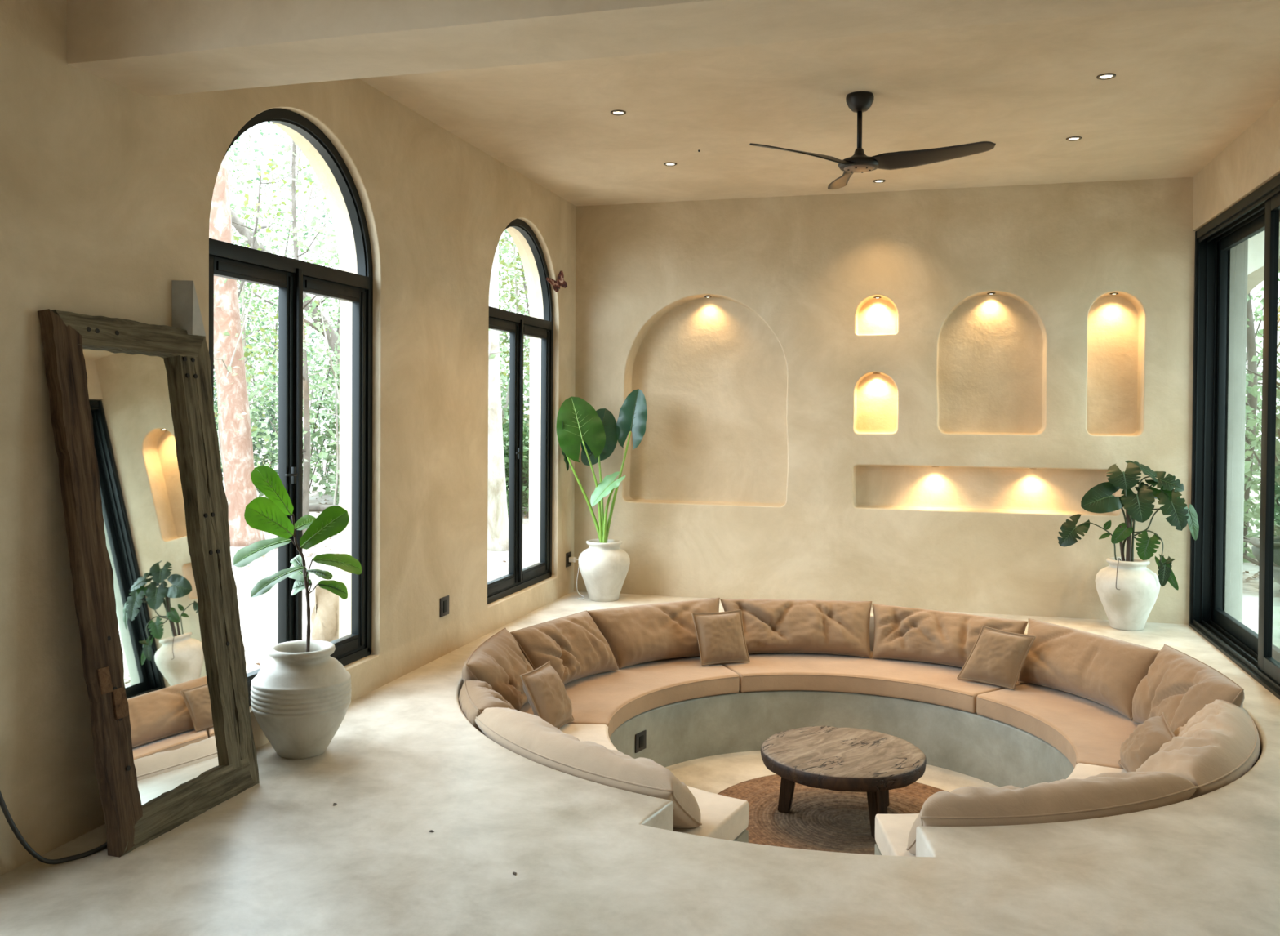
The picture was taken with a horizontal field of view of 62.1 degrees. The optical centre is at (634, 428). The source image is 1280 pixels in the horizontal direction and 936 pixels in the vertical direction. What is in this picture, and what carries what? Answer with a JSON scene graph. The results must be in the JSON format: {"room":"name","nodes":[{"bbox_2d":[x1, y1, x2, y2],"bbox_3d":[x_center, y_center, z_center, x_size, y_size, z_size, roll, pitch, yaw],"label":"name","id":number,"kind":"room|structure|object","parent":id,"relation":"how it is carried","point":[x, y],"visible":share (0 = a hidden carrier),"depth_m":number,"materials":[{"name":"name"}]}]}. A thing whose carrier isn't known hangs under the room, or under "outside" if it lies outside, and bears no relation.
{"room":"living room","nodes":[
{"label":"living room","id":0,"kind":"room"},
{"bbox_2d":[0,0,576,875],"bbox_3d":[-2.207,-0.290,3.174,0.250,3.550,12.500,1,1,16],"label":"wall","id":1,"kind":"structure","parent":0,"point":[107,187],"depth_m":4.38,"materials":[{"name":"beige paint"}]},
{"bbox_2d":[171,280,205,336],"bbox_3d":[-1.751,-0.473,4.197,0.075,0.210,0.120,1,1,16],"label":"wall sconce","id":2,"kind":"object","parent":1,"relation":"attached to","point":[185,309],"visible":0.87,"depth_m":4.15,"materials":[{"name":"grey metal"}]},
{"bbox_2d":[208,107,373,706],"bbox_3d":[-1.619,-0.131,5.073,0.094,2.727,1.416,1,1,16],"label":"window","id":3,"kind":"structure","parent":1,"relation":"in","point":[293,277],"depth_m":5.15,"materials":[{"name":"black metal"}]},
{"bbox_2d":[440,595,448,617],"bbox_3d":[-1.159,1.087,6.512,0.012,0.116,0.120,1,1,16],"label":"power outlet","id":4,"kind":"object","parent":1,"relation":"attached to","point":[444,601],"visible":1,"depth_m":6.50,"materials":[{"name":"black plastic"}]},
{"bbox_2d":[487,218,553,604],"bbox_3d":[-0.852,-0.168,7.830,0.094,2.727,1.399,1,1,16],"label":"window","id":5,"kind":"structure","parent":1,"relation":"in","point":[518,325],"depth_m":7.84,"materials":[{"name":"black metal"}]},
{"bbox_2d":[546,271,567,292],"bbox_3d":[-0.614,-1.160,8.382,0.194,0.173,0.021,0,1,-33],"label":"moth","id":6,"kind":"object","parent":1,"relation":"on","point":[560,282],"visible":1,"depth_m":8.39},
{"bbox_2d":[565,551,571,567],"bbox_3d":[-0.536,1.075,8.749,0.012,0.116,0.120,1,1,16],"label":"power outlet","id":7,"kind":"object","parent":1,"relation":"attached to","point":[568,554],"visible":1,"depth_m":8.72,"materials":[{"name":"black plastic"}]},
{"bbox_2d":[568,556,584,599],"bbox_3d":[-0.456,1.210,8.628,0.077,0.305,0.314,0,1,-21],"label":"charger","id":8,"kind":"object","parent":7,"relation":"attached to","point":[573,559],"visible":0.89,"depth_m":8.71,"materials":[{"name":"white plastic"}]},
{"bbox_2d":[250,639,351,758],"bbox_3d":[-1.457,1.184,4.662,0.422,0.465,0.423,0,1,-17],"label":"clay pot","id":9,"kind":"object","parent":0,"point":[300,697],"depth_m":4.53,"materials":[{"name":"ceramic"}]},
{"bbox_2d":[577,538,630,601],"bbox_3d":[-0.239,1.130,8.502,0.413,0.470,0.414,0,1,-2],"label":"clay pot","id":10,"kind":"object","parent":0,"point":[604,566],"depth_m":8.37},
{"bbox_2d":[0,590,1279,935],"bbox_3d":[0.979,1.860,2.681,6.600,0.790,13.400,1,1,16],"label":"floor","id":11,"kind":"structure","parent":0,"point":[404,761],"depth_m":3.55,"materials":[{"name":"concrete"}]},
{"bbox_2d":[0,790,106,863],"bbox_3d":[-1.889,1.131,3.537,0.106,0.601,0.568,1,1,25],"label":"power cable","id":12,"kind":"object","parent":11,"relation":"on","point":[2,804],"visible":0.73,"depth_m":3.44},
{"bbox_2d":[37,308,259,857],"bbox_3d":[-1.741,0.520,3.899,0.275,1.838,0.830,1,1,16],"label":"floor mirror","id":13,"kind":"object","parent":11,"relation":"on","point":[145,504],"visible":0.99,"depth_m":3.85,"materials":[{"name":"brown wood"}]},
{"bbox_2d":[82,346,223,805],"bbox_3d":[-1.753,0.515,3.881,0.218,1.660,0.618,1,1,16],"label":"mirror glass","id":14,"kind":"object","parent":13,"relation":"attached to","point":[150,523],"depth_m":3.88,"materials":[{"name":"silver mirror"}]},
{"bbox_2d":[233,465,362,758],"bbox_3d":[-1.458,0.788,4.655,0.430,1.257,0.428,1,1,20],"label":"fiddle leaf fig","id":15,"kind":"object","parent":11,"relation":"on","point":[300,697],"visible":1,"depth_m":4.56,"materials":[{"name":"ceramic"}]},
{"bbox_2d":[556,388,647,601],"bbox_3d":[-0.258,0.522,8.491,0.718,1.686,0.413,0,1,-2],"label":"potted plant","id":16,"kind":"object","parent":11,"relation":"on","point":[604,566],"visible":1,"depth_m":8.42,"materials":[{"name":"plant"}]},
{"bbox_2d":[717,773,948,853],"bbox_3d":[1.222,2.196,5.960,1.659,0.015,1.659,0,1,-34],"label":"jute rug","id":17,"kind":"object","parent":11,"relation":"on","point":[820,819],"visible":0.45,"depth_m":6.06,"materials":[{"name":"wicker"}]},
{"bbox_2d":[760,725,926,837],"bbox_3d":[1.171,1.995,5.988,0.906,0.386,0.911,0,1,-42],"label":"coffee table","id":18,"kind":"object","parent":17,"relation":"on","point":[874,762],"visible":0.99,"depth_m":5.82,"materials":[{"name":"brown wood"}]},
{"bbox_2d":[609,689,1074,854],"bbox_3d":[1.118,2.004,5.989,4.141,0.399,4.094,1,1,16],"label":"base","id":19,"kind":"object","parent":11,"relation":"on","point":[1000,753],"visible":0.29,"depth_m":6.96,"materials":[{"name":"concrete"}]},
{"bbox_2d":[559,723,617,750],"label":"seat cushion","id":20,"kind":"object","parent":19,"relation":"on","point":[597,733],"depth_m":5.84,"materials":[{"name":"fabric"}]},
{"bbox_2d":[458,679,515,735],"bbox_3d":[-0.719,1.510,5.447,0.336,0.364,0.633,0,1,-17],"label":"cushion","id":21,"kind":"object","parent":20,"relation":"on","point":[475,695],"visible":0.38,"depth_m":5.34,"materials":[{"name":"beige fabric"}]},
{"bbox_2d":[520,660,574,728],"bbox_3d":[-0.474,1.498,5.939,0.227,0.320,0.419,1,1,16],"label":"throw pillow","id":22,"kind":"object","parent":20,"relation":"on","point":[544,690],"visible":0.88,"depth_m":5.83,"materials":[{"name":"beige fabric"}]},
{"bbox_2d":[475,706,702,827],"bbox_3d":[-0.228,1.515,4.751,0.483,0.359,1.410,0,1,-42],"label":"cushion","id":23,"kind":"object","parent":20,"relation":"on","point":[527,735],"visible":0.63,"depth_m":4.47,"materials":[{"name":"fabric"}]},
{"bbox_2d":[520,655,739,737],"bbox_3d":[-0.125,1.715,6.897,1.013,0.126,2.314,1,1,37],"label":"seat cushion","id":24,"kind":"object","parent":19,"relation":"on","point":[611,698],"visible":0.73,"depth_m":6.89,"materials":[{"name":"fabric"}]},
{"bbox_2d":[462,627,533,710],"bbox_3d":[-0.776,1.450,6.131,0.331,0.410,0.971,1,1,7],"label":"cushion","id":25,"kind":"object","parent":24,"relation":"on","point":[499,661],"visible":0.6,"depth_m":6.02,"materials":[{"name":"beige fabric"}]},
{"bbox_2d":[510,609,618,684],"bbox_3d":[-0.470,1.452,6.929,0.361,0.394,0.899,1,1,33],"label":"cushion","id":26,"kind":"object","parent":24,"relation":"on","point":[574,645],"visible":0.84,"depth_m":6.88,"materials":[{"name":"beige fabric"}]},
{"bbox_2d":[587,597,719,668],"bbox_3d":[0.174,1.448,7.566,1.123,0.387,0.337,0,1,-30],"label":"cushion","id":27,"kind":"object","parent":24,"relation":"on","point":[645,633],"visible":0.8,"depth_m":7.44,"materials":[{"name":"beige fabric"}]},
{"bbox_2d":[692,608,750,665],"bbox_3d":[0.612,1.469,7.494,0.375,0.345,0.220,0,1,-21],"label":"throw pillow","id":28,"kind":"object","parent":24,"relation":"on","point":[721,637],"visible":1,"depth_m":7.44,"materials":[{"name":"fabric"}]},
{"bbox_2d":[635,729,646,752],"bbox_3d":[0.043,1.952,6.644,0.012,0.116,0.120,1,1,32],"label":"power outlet","id":29,"kind":"object","parent":19,"relation":"attached to","point":[640,737],"visible":1,"depth_m":6.63,"materials":[{"name":"black plastic"}]},
{"bbox_2d":[672,785,748,839],"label":"seat cushion","id":30,"kind":"object","parent":19,"relation":"on","point":[724,817],"depth_m":4.71,"materials":[{"name":"fabric"}]},
{"bbox_2d":[719,650,1028,712],"bbox_3d":[1.596,1.719,7.410,2.414,0.126,1.070,1,1,16],"label":"seat cushion","id":31,"kind":"object","parent":19,"relation":"on","point":[926,682],"visible":0.73,"depth_m":7.21,"materials":[{"name":"fabric"}]},
{"bbox_2d":[720,598,871,657],"bbox_3d":[1.192,1.457,7.822,1.120,0.382,0.362,0,1,4],"label":"cushion","id":32,"kind":"object","parent":31,"relation":"on","point":[840,627],"visible":0.9,"depth_m":7.72,"materials":[{"name":"beige fabric"}]},
{"bbox_2d":[871,603,1028,666],"bbox_3d":[2.183,1.477,7.484,1.117,0.366,0.360,1,1,37],"label":"cushion","id":33,"kind":"object","parent":31,"relation":"on","point":[901,633],"visible":0.73,"depth_m":7.46,"materials":[{"name":"beige fabric"}]},
{"bbox_2d":[956,625,1035,688],"bbox_3d":[2.364,1.490,6.946,0.219,0.346,0.456,0,1,-42],"label":"throw pillow","id":34,"kind":"object","parent":31,"relation":"on","point":[997,657],"visible":1,"depth_m":6.88,"materials":[{"name":"fabric"}]},
{"bbox_2d":[875,813,919,856],"label":"step","id":35,"kind":"structure","parent":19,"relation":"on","point":[892,831],"depth_m":4.52,"materials":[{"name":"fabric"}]},
{"bbox_2d":[976,682,1140,768],"bbox_3d":[2.684,1.747,6.092,0.965,0.126,2.069,0,1,-5],"label":"seat cushion","id":36,"kind":"object","parent":19,"relation":"on","point":[1084,730],"visible":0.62,"depth_m":6.22,"materials":[{"name":"fabric"}]},
{"bbox_2d":[1017,617,1159,719],"bbox_3d":[2.821,1.485,6.684,0.360,0.389,1.083,0,1,-21],"label":"cushion","id":37,"kind":"object","parent":36,"relation":"on","point":[1107,671],"visible":0.86,"depth_m":6.54,"materials":[{"name":"beige fabric"}]},
{"bbox_2d":[1132,644,1244,731],"bbox_3d":[2.973,1.479,5.738,0.373,0.424,1.027,1,1,8],"label":"cushion","id":38,"kind":"object","parent":36,"relation":"on","point":[1177,684],"visible":0.61,"depth_m":5.69,"materials":[{"name":"beige fabric"}]},
{"bbox_2d":[1066,762,1126,778],"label":"seat cushion","id":39,"kind":"object","parent":19,"relation":"on","point":[1081,770],"depth_m":5.27,"materials":[{"name":"fabric"}]},
{"bbox_2d":[906,771,1197,854],"bbox_3d":[1.611,1.538,4.207,1.247,0.356,0.456,0,1,-16],"label":"cushion","id":40,"kind":"object","parent":39,"relation":"on","point":[1102,794],"visible":0.49,"depth_m":4.02,"materials":[{"name":"fabric"}]},
{"bbox_2d":[1118,711,1175,772],"bbox_3d":[2.507,1.562,5.183,0.245,0.263,0.448,1,1,16],"label":"throw pillow","id":41,"kind":"object","parent":39,"relation":"on","point":[1147,738],"visible":0.52,"depth_m":5.11,"materials":[{"name":"beige fabric"}]},
{"bbox_2d":[1135,698,1260,799],"bbox_3d":[2.592,1.516,4.860,0.435,0.389,1.388,1,1,38],"label":"cushion","id":42,"kind":"object","parent":39,"relation":"on","point":[1220,744],"visible":0.65,"depth_m":4.61,"materials":[{"name":"fabric"}]},
{"bbox_2d":[1057,460,1199,630],"bbox_3d":[3.472,0.816,7.505,0.893,1.181,0.422,1,1,25],"label":"monstera","id":43,"kind":"object","parent":11,"relation":"on","point":[1127,590],"visible":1,"depth_m":7.42,"materials":[{"name":"plant"}]},
{"bbox_2d":[358,0,1279,206],"bbox_3d":[0.218,-1.867,2.405,5.200,0.250,12.760,1,1,16],"label":"ceiling","id":44,"kind":"structure","parent":0,"point":[1188,82],"depth_m":5.91,"materials":[{"name":"paint"}]},
{"bbox_2d":[66,0,1266,97],"bbox_3d":[0.356,-1.492,3.199,4.670,0.541,0.395,1,1,16],"label":"ceiling beam","id":45,"kind":"structure","parent":44,"relation":"attached to","point":[148,48],"depth_m":3.38,"materials":[{"name":"paint"}]},
{"bbox_2d":[749,91,995,189],"bbox_3d":[1.311,-1.585,5.771,1.205,0.403,1.200,1,1,16],"label":"ceiling fan","id":46,"kind":"object","parent":44,"relation":"hanging from","point":[859,102],"visible":1,"depth_m":5.61,"materials":[{"name":"metal"}]},
{"bbox_2d":[1096,73,1115,79],"bbox_3d":[2.375,-1.773,5.351,0.090,0.017,0.090,1,1,16],"label":"recessed light","id":47,"kind":"object","parent":44,"relation":"in","point":[1104,76],"visible":1,"depth_m":5.34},
{"bbox_2d":[573,177,1195,624],"bbox_3d":[1.868,-0.344,8.403,5.200,3.550,0.360,1,1,16],"label":"wall","id":48,"kind":"structure","parent":0,"point":[771,460],"depth_m":8.22,"materials":[{"name":"beige paint"}]},
{"bbox_2d":[1095,556,1160,630],"bbox_3d":[3.481,1.164,7.508,0.419,0.486,0.418,1,1,25],"label":"clay pot","id":49,"kind":"object","parent":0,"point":[1127,590],"depth_m":7.38,"materials":[{"name":"ceramic"}]},
{"bbox_2d":[1222,239,1248,622],"bbox_3d":[4.303,0.024,7.702,0.115,2.870,0.415,1,1,16],"label":"wall pier","id":50,"kind":"object","parent":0,"point":[1237,255],"visible":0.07,"depth_m":7.50,"materials":[{"name":"paint"}]},
{"bbox_2d":[1192,99,1279,231],"bbox_3d":[2.575,-1.671,1.856,0.340,0.680,12.560,1,1,16],"label":"wall","id":51,"kind":"structure","parent":0,"point":[1252,159],"depth_m":6.45,"materials":[{"name":"beige paint"}]},
{"bbox_2d":[1247,222,1279,294],"bbox_3d":[4.822,-0.177,7.086,0.200,3.400,8.600,1,1,16],"label":"wall","id":52,"kind":"structure","parent":0,"point":[1255,266],"depth_m":9.07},
{"bbox_3d":[1.945,0.134,-0.336,0.340,2.870,7.950,1,1,16],"label":"wall","id":53,"kind":"structure","parent":0,"visible":0},
{"bbox_2d":[1189,173,1279,699],"bbox_3d":[3.526,0.030,5.553,0.220,2.815,4.248,1,1,16],"label":"door","id":54,"kind":"structure","parent":53,"relation":"in","point":[1256,654],"depth_m":7.48,"materials":[{"name":"black metal"}]},
{"label":"outside","id":55,"kind":"structure","parent":0,"visible":0},
{"bbox_2d":[222,440,1279,672],"bbox_3d":[0.835,1.411,13.718,80.000,0.001,70.000,1,1,16],"label":"ground","id":56,"kind":"structure","parent":55,"point":[258,615],"depth_m":10.23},
{"bbox_2d":[208,123,275,546],"bbox_3d":[-4.977,-2.911,12.496,4.293,8.756,5.221,1,1,16],"label":"tree","id":57,"kind":"object","parent":56,"relation":"on","point":[237,447],"visible":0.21,"depth_m":12.58,"materials":[{"name":"red plant"}]},
{"bbox_2d":[213,373,278,493],"bbox_3d":[-7.780,0.085,18.153,3.366,2.428,3.376,1,1,16],"label":"shrub","id":58,"kind":"object","parent":56,"relation":"on","point":[270,410],"visible":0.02,"depth_m":18.24,"materials":[{"name":"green plant"}]},
{"bbox_2d":[216,287,278,466],"bbox_3d":[-5.875,-0.763,15.308,1.952,4.335,2.622,1,1,16],"label":"slender tree","id":59,"kind":"object","parent":56,"relation":"on","point":[251,397],"visible":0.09,"depth_m":15.55,"materials":[{"name":"green plant"}]},
{"bbox_2d":[229,187,281,359],"bbox_3d":[-8.561,-1.713,20.642,3.845,6.024,3.437,1,1,16],"label":"slender tree","id":60,"kind":"object","parent":56,"relation":"on","point":[274,196],"visible":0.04,"depth_m":20.69,"materials":[{"name":"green plant"}]},
{"bbox_2d":[214,149,306,395],"bbox_3d":[-8.029,-2.234,20.564,3.274,7.081,3.716,0,1,-4],"label":"slender tree","id":61,"kind":"object","parent":56,"relation":"on","point":[231,190],"visible":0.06,"depth_m":20.65,"materials":[{"name":"green plant"}]},
{"bbox_2d":[213,212,309,466],"bbox_3d":[-4.973,-0.501,12.455,2.300,3.904,2.156,0,1,-23],"label":"slender tree","id":62,"kind":"object","parent":56,"relation":"on","point":[228,368],"visible":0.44,"depth_m":12.47,"materials":[{"name":"green plant"}]},
{"bbox_2d":[213,150,312,441],"bbox_3d":[-5.608,-1.602,15.921,2.447,5.991,1.892,0,1,-5],"label":"slender tree","id":63,"kind":"object","parent":56,"relation":"on","point":[245,151],"visible":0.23,"depth_m":15.81,"materials":[{"name":"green plant"}]},
{"bbox_2d":[213,144,327,465],"bbox_3d":[-5.437,-1.087,13.877,3.717,5.850,3.031,0,1,-8],"label":"slender tree","id":64,"kind":"object","parent":56,"relation":"on","point":[246,354],"visible":0.23,"depth_m":14.04,"materials":[{"name":"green plant"}]},
{"bbox_2d":[213,124,336,488],"bbox_3d":[-5.673,-2.033,16.454,3.667,6.979,3.655,0,1,4],"label":"slender tree","id":65,"kind":"object","parent":56,"relation":"on","point":[261,399],"visible":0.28,"depth_m":16.45,"materials":[{"name":"green plant"}]},
{"bbox_2d":[213,124,339,535],"bbox_3d":[-4.086,-2.316,13.236,3.119,7.758,3.110,0,1,-32],"label":"slender tree","id":66,"kind":"object","parent":56,"relation":"on","point":[306,449],"visible":0.43,"depth_m":13.11,"materials":[{"name":"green plant"}]},
{"bbox_2d":[213,345,339,497],"bbox_3d":[-5.950,-0.105,19.204,3.510,2.800,3.586,1,1,16],"label":"shrub","id":67,"kind":"object","parent":56,"relation":"on","point":[326,434],"visible":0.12,"depth_m":18.68,"materials":[{"name":"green plant"}]},
{"bbox_2d":[222,302,339,484],"bbox_3d":[-6.737,-0.763,23.064,4.590,3.985,4.439,1,1,16],"label":"shrub","id":68,"kind":"object","parent":56,"relation":"on","point":[310,335],"visible":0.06,"depth_m":22.48,"materials":[{"name":"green plant"}]},
{"bbox_2d":[228,121,335,466],"bbox_3d":[-6.974,-2.683,21.221,3.574,7.972,3.303,1,1,42],"label":"slender tree","id":69,"kind":"object","parent":56,"relation":"on","point":[323,215],"visible":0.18,"depth_m":21.26,"materials":[{"name":"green plant"}]},
{"bbox_2d":[235,217,333,463],"bbox_3d":[-7.957,-1.518,22.268,3.614,5.962,3.552,1,1,16],"label":"slender tree","id":70,"kind":"object","parent":56,"relation":"on","point":[262,286],"visible":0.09,"depth_m":22.30,"materials":[{"name":"green plant"}]},
{"bbox_2d":[230,169,339,367],"bbox_3d":[-5.248,-1.300,15.608,3.988,5.597,3.488,0,1,-34],"label":"leaning tree","id":71,"kind":"object","parent":56,"relation":"on","point":[244,231],"visible":0.23,"depth_m":15.55,"materials":[{"name":"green plant"}]},
{"bbox_2d":[242,177,339,462],"bbox_3d":[-4.199,-1.182,14.069,2.330,5.236,2.067,1,1,16],"label":"slender tree","id":72,"kind":"object","parent":56,"relation":"on","point":[314,304],"visible":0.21,"depth_m":14.00,"materials":[{"name":"green plant"}]},
{"bbox_2d":[256,129,339,468],"bbox_3d":[-4.396,-1.996,17.383,3.201,6.757,3.208,1,1,16],"label":"slender tree","id":73,"kind":"object","parent":56,"relation":"on","point":[265,131],"visible":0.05,"depth_m":17.03,"materials":[{"name":"green plant"}]},
{"bbox_2d":[265,174,339,534],"bbox_3d":[-3.768,-1.139,13.573,1.946,5.165,1.889,1,1,31],"label":"slender tree","id":74,"kind":"object","parent":56,"relation":"on","point":[317,325],"visible":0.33,"depth_m":13.50,"materials":[{"name":"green plant"}]},
{"bbox_2d":[267,184,339,504],"bbox_3d":[-4.450,-1.609,16.191,2.109,6.016,2.141,1,1,30],"label":"slender tree","id":75,"kind":"object","parent":56,"relation":"on","point":[336,362],"visible":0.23,"depth_m":16.31,"materials":[{"name":"green plant"}]},
{"bbox_2d":[271,226,339,475],"bbox_3d":[-4.992,-1.517,19.158,3.309,5.810,3.912,0,1,-40],"label":"slender tree","id":76,"kind":"object","parent":56,"relation":"on","point":[325,264],"visible":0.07,"depth_m":19.00,"materials":[{"name":"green plant"}]},
{"bbox_2d":[274,213,339,472],"bbox_3d":[-4.290,-2.427,18.728,3.804,7.851,3.322,1,1,16],"label":"slender tree","id":77,"kind":"object","parent":56,"relation":"on","point":[326,303],"visible":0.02,"depth_m":18.57,"materials":[{"name":"green plant"}]},
{"bbox_2d":[274,143,339,456],"bbox_3d":[-3.746,-1.319,14.302,2.137,5.513,2.088,0,1,-16],"label":"slender tree","id":78,"kind":"object","parent":56,"relation":"on","point":[280,150],"visible":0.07,"depth_m":14.33,"materials":[{"name":"green plant"}]},
{"bbox_2d":[308,504,338,511],"bbox_3d":[-4.541,1.243,16.160,3.826,0.202,0.399,0,1,-11],"label":"fallen branch","id":79,"kind":"object","parent":56,"relation":"on","point":[314,508],"visible":0.08,"depth_m":15.94,"materials":[{"name":"grey plant"}]},
{"bbox_2d":[311,582,338,641],"bbox_3d":[-2.062,1.281,7.257,0.279,0.511,0.236,0,1,-13],"label":"block","id":80,"kind":"object","parent":56,"relation":"on","point":[325,614],"visible":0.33,"depth_m":7.16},
{"bbox_2d":[328,454,339,504],"bbox_3d":[-3.852,0.732,16.999,1.986,1.264,2.010,1,1,16],"label":"shrub","id":81,"kind":"object","parent":56,"relation":"on","point":[332,481],"visible":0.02,"depth_m":16.72,"materials":[{"name":"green plant"}]},
{"bbox_2d":[308,246,508,472],"bbox_3d":[-3.004,-1.231,13.668,2.807,5.358,2.220,0,1,-4],"label":"slender tree","id":82,"kind":"object","parent":56,"relation":"on","point":[507,247],"visible":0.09,"depth_m":13.40,"materials":[{"name":"green plant"}]},
{"bbox_2d":[315,391,509,491],"bbox_3d":[-3.913,0.004,19.712,3.832,2.594,3.772,1,1,16],"label":"shrub","id":83,"kind":"object","parent":56,"relation":"on","point":[326,399],"visible":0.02,"depth_m":19.08,"materials":[{"name":"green plant"}]},
{"bbox_2d":[326,211,517,551],"bbox_3d":[-1.843,-2.304,12.254,3.868,7.577,3.347,1,1,16],"label":"tree","id":84,"kind":"object","parent":56,"relation":"on","point":[497,508],"visible":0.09,"depth_m":12.30,"materials":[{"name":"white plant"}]},
{"bbox_2d":[320,238,529,457],"bbox_3d":[-2.776,-2.451,14.163,3.441,7.932,3.990,1,1,16],"label":"slender tree","id":85,"kind":"object","parent":56,"relation":"on","point":[511,265],"visible":0.03,"depth_m":14.54,"materials":[{"name":"green plant"}]},
{"bbox_2d":[488,230,528,486],"bbox_3d":[-1.803,-0.728,12.190,2.228,4.424,2.270,1,1,16],"label":"slender tree","id":86,"kind":"object","parent":56,"relation":"on","point":[505,251],"visible":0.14,"depth_m":12.23,"materials":[{"name":"green plant"}]},
{"bbox_2d":[498,229,529,514],"bbox_3d":[-2.033,-1.561,16.786,3.426,5.969,3.181,1,1,16],"label":"slender tree","id":87,"kind":"object","parent":56,"relation":"on","point":[514,255],"visible":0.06,"depth_m":16.68,"materials":[{"name":"green plant"}]},
{"bbox_2d":[498,235,529,517],"bbox_3d":[-1.542,-1.948,15.866,3.426,7.728,2.858,0,1,4],"label":"slender tree","id":88,"kind":"object","parent":56,"relation":"on","point":[526,300],"visible":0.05,"depth_m":15.77,"materials":[{"name":"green plant"}]},
{"bbox_2d":[498,233,529,496],"bbox_3d":[-2.434,-2.042,15.199,3.448,7.306,3.768,0,1,-5],"label":"slender tree","id":89,"kind":"object","parent":56,"relation":"on","point":[503,236],"visible":0.02,"depth_m":15.06,"materials":[{"name":"green plant"}]},
{"bbox_2d":[498,240,529,435],"bbox_3d":[-2.935,-1.448,20.570,3.317,6.229,3.255,0,1,-1],"label":"slender tree","id":90,"kind":"object","parent":56,"relation":"on","point":[508,274],"visible":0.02,"depth_m":19.96,"materials":[{"name":"green plant"}]},
{"bbox_2d":[498,256,529,488],"bbox_3d":[-1.848,-0.973,17.556,2.547,4.734,1.958,1,1,16],"label":"slender tree","id":91,"kind":"object","parent":56,"relation":"on","point":[516,256],"visible":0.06,"depth_m":17.50,"materials":[{"name":"green plant"}]},
{"bbox_2d":[499,341,529,461],"bbox_3d":[-2.125,-0.188,20.226,3.779,2.987,3.731,1,1,16],"label":"shrub","id":92,"kind":"object","parent":56,"relation":"on","point":[503,358],"visible":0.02,"depth_m":19.81,"materials":[{"name":"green plant"}]},
{"bbox_2d":[499,235,529,421],"bbox_3d":[-3.219,-1.251,19.280,3.062,5.848,3.018,1,1,30],"label":"slender tree","id":93,"kind":"object","parent":56,"relation":"on","point":[508,242],"visible":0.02,"depth_m":19.36,"materials":[{"name":"green plant"}]},
{"bbox_2d":[499,241,529,443],"bbox_3d":[-0.990,-1.361,14.564,2.190,5.619,2.135,1,1,16],"label":"slender tree","id":94,"kind":"object","parent":56,"relation":"on","point":[502,365],"visible":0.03,"depth_m":14.46,"materials":[{"name":"green plant"}]},
{"bbox_2d":[502,419,528,515],"bbox_3d":[-1.826,0.601,16.730,1.840,1.566,1.759,1,1,16],"label":"shrub","id":95,"kind":"object","parent":56,"relation":"on","point":[526,464],"visible":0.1,"depth_m":16.29,"materials":[{"name":"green plant"}]},
{"bbox_2d":[244,486,1279,665],"bbox_3d":[-0.723,1.400,11.806,20.104,0.050,16.602,1,1,16],"label":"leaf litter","id":96,"kind":"object","parent":56,"relation":"on","point":[1249,578],"visible":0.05,"depth_m":11.25,"materials":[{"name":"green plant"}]},
{"bbox_2d":[1243,292,1279,562],"bbox_3d":[6.859,-1.632,12.071,3.870,6.352,3.168,0,1,-16],"label":"tree","id":97,"kind":"object","parent":56,"relation":"on","point":[1251,397],"visible":0.07,"depth_m":12.04,"materials":[{"name":"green plant"}]},
{"bbox_2d":[1243,413,1279,561],"bbox_3d":[7.194,0.640,11.521,1.767,1.744,1.684,1,1,16],"label":"shrub","id":98,"kind":"object","parent":56,"relation":"on","point":[1255,513],"visible":0.28,"depth_m":11.58,"materials":[{"name":"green plant"}]},
{"bbox_2d":[1243,535,1279,591],"bbox_3d":[6.044,1.256,9.785,0.712,0.507,0.738,0,1,-30],"label":"urn","id":99,"kind":"object","parent":56,"relation":"on","point":[1254,540],"visible":0.41,"depth_m":9.78,"materials":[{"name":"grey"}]},
{"bbox_2d":[1244,297,1279,582],"bbox_3d":[6.654,-1.723,10.467,3.772,6.584,3.415,1,1,16],"label":"tree","id":100,"kind":"object","parent":56,"relation":"on","point":[1247,464],"visible":0.13,"depth_m":10.99,"materials":[{"name":"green plant"}]},
{"bbox_2d":[1244,277,1279,528],"bbox_3d":[8.681,-1.529,15.159,3.258,7.101,4.031,1,1,16],"label":"tree","id":101,"kind":"object","parent":56,"relation":"on","point":[1260,312],"visible":0.05,"depth_m":15.42,"materials":[{"name":"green plant"}]},
{"bbox_2d":[1244,376,1279,533],"bbox_3d":[8.722,0.323,13.601,2.504,2.336,2.505,1,1,16],"label":"shrub","id":102,"kind":"object","parent":56,"relation":"on","point":[1277,393],"visible":0.06,"depth_m":13.71,"materials":[{"name":"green plant"}]},
{"bbox_2d":[1245,310,1279,484],"bbox_3d":[8.017,-1.682,12.114,4.059,6.464,3.750,0,1,-42],"label":"tree","id":103,"kind":"object","parent":56,"relation":"on","point":[1259,398],"visible":0.05,"depth_m":12.94,"materials":[{"name":"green plant"}]},
{"bbox_2d":[1246,319,1279,519],"bbox_3d":[8.711,-0.063,16.210,3.289,3.025,3.289,1,1,16],"label":"shrub","id":104,"kind":"object","parent":56,"relation":"on","point":[1260,320],"visible":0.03,"depth_m":15.27,"materials":[{"name":"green plant"}]},
{"bbox_2d":[1246,313,1279,506],"bbox_3d":[10.856,-0.337,16.068,4.104,3.607,4.047,1,1,16],"label":"shrub","id":105,"kind":"object","parent":56,"relation":"on","point":[1259,318],"visible":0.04,"depth_m":16.49,"materials":[{"name":"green plant"}]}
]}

